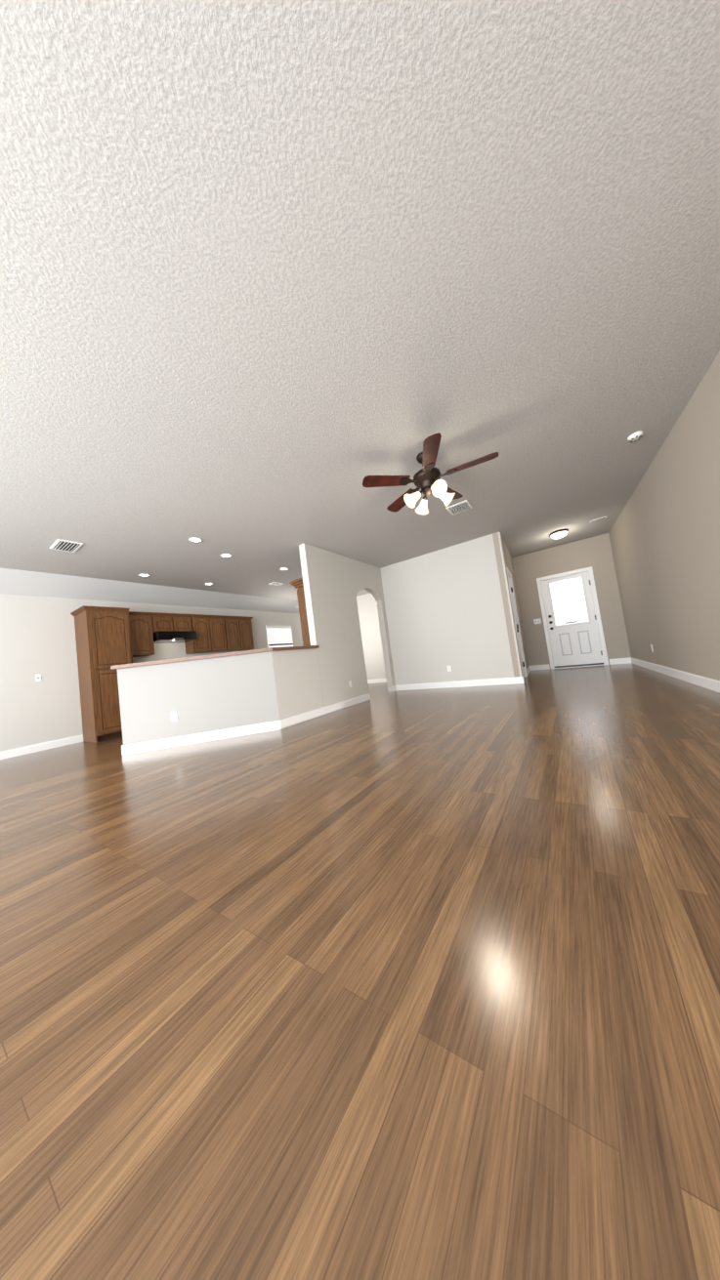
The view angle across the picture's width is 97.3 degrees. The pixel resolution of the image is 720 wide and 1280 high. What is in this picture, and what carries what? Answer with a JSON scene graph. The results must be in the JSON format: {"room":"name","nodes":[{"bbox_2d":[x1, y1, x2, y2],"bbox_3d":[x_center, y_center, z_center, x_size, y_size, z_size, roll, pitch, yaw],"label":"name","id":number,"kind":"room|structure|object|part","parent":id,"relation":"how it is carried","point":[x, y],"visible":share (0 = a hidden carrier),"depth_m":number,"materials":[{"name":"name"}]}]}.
{"room":"living room","nodes":[
{"label":"living room","id":0,"kind":"room"},
{"bbox_2d":[0,567,299,613],"bbox_3d":[-3.426,-0.937,7.457,0.370,0.310,10.600,-10,-4,34],"label":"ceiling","id":1,"kind":"structure","parent":0,"point":[18,582],"depth_m":5.95,"materials":[{"name":"grey paint"}]},
{"bbox_2d":[0,593,303,751],"bbox_3d":[-3.478,0.301,7.525,0.150,2.740,10.600,-10,-4,34],"label":"wall","id":2,"kind":"structure","parent":0,"point":[37,635],"depth_m":5.10,"materials":[{"name":"grey paint"}]},
{"bbox_2d":[34,673,41,682],"bbox_3d":[-5.051,0.594,4.975,0.016,0.122,0.078,-10,-4,34],"label":"light switch","id":3,"kind":"object","parent":2,"relation":"attached to","point":[37,677],"visible":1,"depth_m":4.97,"materials":[{"name":"white plastic"}]},
{"bbox_2d":[128,611,154,657],"bbox_3d":[-4.249,-0.101,6.013,0.368,0.815,0.468,-10,-4,34],"label":"upper cabinet","id":4,"kind":"object","parent":2,"relation":"attached to","point":[141,631],"visible":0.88,"depth_m":5.95,"materials":[{"name":"brown wood"}]},
{"bbox_2d":[151,612,191,632],"bbox_3d":[-3.933,-0.328,6.537,0.368,0.385,0.756,-10,-4,34],"label":"upper cabinet","id":5,"kind":"object","parent":2,"relation":"attached to","point":[170,622],"visible":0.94,"depth_m":6.41,"materials":[{"name":"brown wood"}]},
{"bbox_2d":[152,631,197,643],"bbox_3d":[-3.833,-0.056,6.477,0.519,0.175,0.730,-10,-4,34],"label":"range hood","id":6,"kind":"object","parent":5,"relation":"attached to","point":[170,637],"visible":0.86,"depth_m":6.33,"materials":[{"name":"black metal"}]},
{"bbox_2d":[184,614,226,654],"bbox_3d":[-3.477,-0.132,7.163,0.368,0.815,0.776,-10,-4,34],"label":"upper cabinet","id":7,"kind":"object","parent":2,"relation":"attached to","point":[209,631],"visible":0.96,"depth_m":7.03,"materials":[{"name":"brown wood"}]},
{"bbox_2d":[220,616,253,652],"bbox_3d":[-3.037,-0.150,7.818,0.368,0.815,0.793,-10,-4,34],"label":"upper cabinet","id":8,"kind":"object","parent":2,"relation":"attached to","point":[238,634],"visible":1,"depth_m":7.68,"materials":[{"name":"brown wood"}]},
{"bbox_2d":[265,625,292,648],"bbox_3d":[-2.274,0.148,9.170,0.038,1.130,0.980,-10,-4,34],"label":"window blinds","id":9,"kind":"object","parent":2,"relation":"attached to","point":[279,636],"visible":0.6,"depth_m":9.16,"materials":[{"name":"white plastic"}]},
{"bbox_2d":[116,648,323,744],"bbox_3d":[-1.796,0.762,4.426,1.379,1.040,2.211,-10,-4,34],"label":"wall","id":10,"kind":"structure","parent":0,"point":[208,694],"depth_m":4.07,"materials":[{"name":"grey paint"}]},
{"bbox_2d":[169,710,177,721],"bbox_3d":[-2.316,0.952,3.947,0.078,0.122,0.008,-7,-3,-12],"label":"outlet","id":11,"kind":"object","parent":10,"relation":"attached to","point":[174,716],"visible":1,"depth_m":3.94,"materials":[{"name":"white plastic"}]},
{"bbox_2d":[110,645,318,669],"bbox_3d":[-1.933,0.235,4.468,1.595,0.040,2.271,-10,-4,34],"label":"countertop","id":12,"kind":"structure","parent":10,"relation":"on","point":[207,656],"depth_m":4.05,"materials":[{"name":"stone"}]},
{"bbox_2d":[0,657,719,760],"bbox_3d":[-0.080,1.020,4.612,8.460,0.117,9.521,-10,-4,34],"label":"baseboard","id":13,"kind":"structure","parent":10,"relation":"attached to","point":[696,680],"depth_m":4.62,"materials":[{"name":"white wood"}]},
{"bbox_2d":[298,542,395,706],"bbox_3d":[0.521,-0.242,6.972,0.125,2.740,4.637,-10,-4,34],"label":"wall","id":14,"kind":"structure","parent":0,"point":[334,584],"depth_m":5.56,"materials":[{"name":"grey paint"}]},
{"bbox_2d":[0,662,719,1279],"bbox_3d":[0.125,1.114,5.127,10.200,0.060,10.600,-10,-4,34],"label":"floor","id":15,"kind":"structure","parent":0,"point":[383,983],"depth_m":0.75,"materials":[{"name":"laminate"}]},
{"bbox_2d":[70,605,132,743],"bbox_3d":[-4.361,0.570,5.433,0.643,2.185,0.640,-10,-4,34],"label":"tall cabinet","id":16,"kind":"object","parent":15,"relation":"on","point":[103,639],"visible":0.81,"depth_m":5.21,"materials":[{"name":"brown wood"}]},
{"bbox_2d":[289,577,310,646],"bbox_3d":[-0.606,0.075,5.711,0.408,2.250,1.070,-10,-4,34],"label":"pantry cabinet","id":17,"kind":"object","parent":15,"relation":"on","point":[298,584],"visible":0.1,"depth_m":5.39,"materials":[{"name":"brown wood"}]},
{"bbox_2d":[0,0,719,600],"bbox_3d":[-0.230,-1.669,5.291,10.200,0.080,10.600,-10,-4,34],"label":"ceiling","id":18,"kind":"structure","parent":0,"point":[279,279],"depth_m":1.61,"materials":[{"name":"white paint"}]},
{"bbox_2d":[49,538,82,552],"bbox_3d":[-3.840,-1.227,4.149,0.380,0.016,0.240,-10,-4,34],"label":"ceiling vent","id":19,"kind":"object","parent":18,"relation":"in","point":[65,545],"visible":0.96,"depth_m":4.13,"materials":[{"name":"white plastic"}]},
{"bbox_2d":[138,574,150,577],"bbox_3d":[-3.820,-1.148,5.620,0.179,0.005,0.179,-8,-3,10],"label":"recessed light","id":20,"kind":"object","parent":18,"relation":"in","point":[143,575],"depth_m":5.62,"materials":[{"name":"white plastic"}]},
{"bbox_2d":[188,536,203,542],"bbox_3d":[-2.314,-1.408,4.469,0.179,0.005,0.179,-9,-4,25],"label":"recessed light","id":21,"kind":"object","parent":18,"relation":"in","point":[195,540],"depth_m":4.47,"materials":[{"name":"white plastic"}]},
{"bbox_2d":[220,553,232,557],"bbox_3d":[-2.187,-1.381,5.191,0.179,0.005,0.179,-9,-4,28],"label":"recessed light","id":22,"kind":"object","parent":18,"relation":"in","point":[223,555],"depth_m":5.18,"materials":[{"name":"white plastic"}]},
{"bbox_2d":[268,581,282,585],"bbox_3d":[-1.932,-1.286,7.276,0.180,0.016,0.280,-10,-4,34],"label":"ceiling vent","id":23,"kind":"object","parent":18,"relation":"in","point":[275,583],"visible":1,"depth_m":7.25,"materials":[{"name":"white plastic"}]},
{"bbox_2d":[362,432,497,514],"bbox_3d":[0.714,-1.603,3.193,1.267,0.534,1.273,-10,-4,34],"label":"ceiling fan","id":24,"kind":"object","parent":18,"relation":"hanging from","point":[427,475],"depth_m":3.10,"materials":[{"name":"brown wood"}]},
{"bbox_3d":[0.699,-1.427,3.180,0.437,0.189,0.437,-10,-4,34],"label":"ceiling fan shade","id":25,"kind":"part","parent":24,"relation":"part of","materials":[{"name":"white glass"}]},
{"bbox_2d":[445,499,472,515],"bbox_3d":[1.412,-1.876,4.508,0.300,0.016,0.300,-10,-4,34],"label":"ceiling vent","id":26,"kind":"object","parent":18,"relation":"in","point":[460,507],"visible":1,"depth_m":4.49,"materials":[{"name":"white plastic"}]},
{"bbox_2d":[548,529,568,538],"bbox_3d":[3.877,-2.032,6.175,0.324,0.135,0.324,-10,-4,34],"label":"flush ceiling light","id":27,"kind":"object","parent":18,"relation":"attached to","point":[558,534],"visible":1,"depth_m":6.09,"materials":[{"name":"white glass"}]},
{"bbox_2d":[589,516,606,522],"bbox_3d":[4.296,-2.172,5.721,0.250,0.016,0.100,-10,-4,34],"label":"ceiling vent","id":28,"kind":"object","parent":18,"relation":"in","point":[599,518],"visible":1,"depth_m":5.71,"materials":[{"name":"white plastic"}]},
{"bbox_2d":[626,430,643,442],"bbox_3d":[2.878,-2.120,3.313,0.128,0.043,0.128,-10,-4,34],"label":"smoke detector","id":29,"kind":"object","parent":18,"relation":"attached to","point":[636,435],"visible":0.98,"depth_m":3.29,"materials":[{"name":"white plastic"}]},
{"bbox_2d":[356,592,386,679],"bbox_3d":[0.273,-0.041,9.846,3.525,2.740,0.150,-10,-4,34],"label":"wall","id":30,"kind":"structure","parent":0,"point":[371,637],"depth_m":9.71,"materials":[{"name":"grey paint"}]},
{"bbox_2d":[379,532,522,685],"bbox_3d":[1.638,-0.417,6.410,2.632,2.740,0.127,-10,-4,34],"label":"wall","id":31,"kind":"structure","parent":0,"point":[444,607],"depth_m":6.24,"materials":[{"name":"grey paint"}]},
{"bbox_2d":[492,532,528,677],"bbox_3d":[3.213,-0.605,6.642,0.125,2.740,2.284,-9,-4,30],"label":"wall","id":32,"kind":"structure","parent":0,"point":[508,560],"depth_m":5.71,"materials":[{"name":"beige paint"}]},
{"bbox_2d":[508,578,524,675],"bbox_3d":[3.019,-0.265,6.129,0.110,2.028,0.748,-9,-4,30],"label":"closet door","id":33,"kind":"structure","parent":32,"relation":"in","point":[516,625],"depth_m":6.37,"materials":[{"name":"white wood"}]},
{"bbox_2d":[505,566,527,678],"bbox_3d":[2.980,-0.291,6.149,0.141,2.120,0.900,-9,-4,30],"label":"door frame","id":34,"kind":"structure","parent":32,"relation":"attached to","point":[509,574],"depth_m":6.42,"materials":[{"name":"white wood"}]},
{"bbox_2d":[511,533,630,668],"bbox_3d":[3.780,-0.614,7.717,5.000,2.740,0.150,-10,-4,34],"label":"wall","id":35,"kind":"structure","parent":0,"point":[595,553],"depth_m":6.99,"materials":[{"name":"beige paint"}]},
{"bbox_2d":[533,618,540,623],"bbox_3d":[4.130,-0.435,7.388,0.150,0.122,0.016,-10,-4,34],"label":"light switch","id":36,"kind":"object","parent":35,"relation":"attached to","point":[537,621],"visible":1,"depth_m":7.38,"materials":[{"name":"white plastic"}]},
{"bbox_2d":[539,571,603,667],"bbox_3d":[4.690,-0.424,7.048,0.908,2.028,0.115,-10,-4,34],"label":"front door","id":37,"kind":"structure","parent":35,"relation":"in","point":[571,622],"depth_m":7.04,"materials":[{"name":"white wood"}]},
{"bbox_2d":[536,566,608,668],"bbox_3d":[4.709,-0.456,7.088,1.060,2.120,0.166,-10,-4,34],"label":"door frame","id":38,"kind":"structure","parent":35,"relation":"attached to","point":[597,613],"depth_m":6.95,"materials":[{"name":"white wood"}]},
{"bbox_2d":[608,351,719,680],"bbox_3d":[3.127,-0.832,2.594,0.140,2.740,9.837,-9,-4,30],"label":"wall","id":39,"kind":"structure","parent":0,"point":[664,535],"depth_m":3.57,"materials":[{"name":"beige paint"}]}
]}

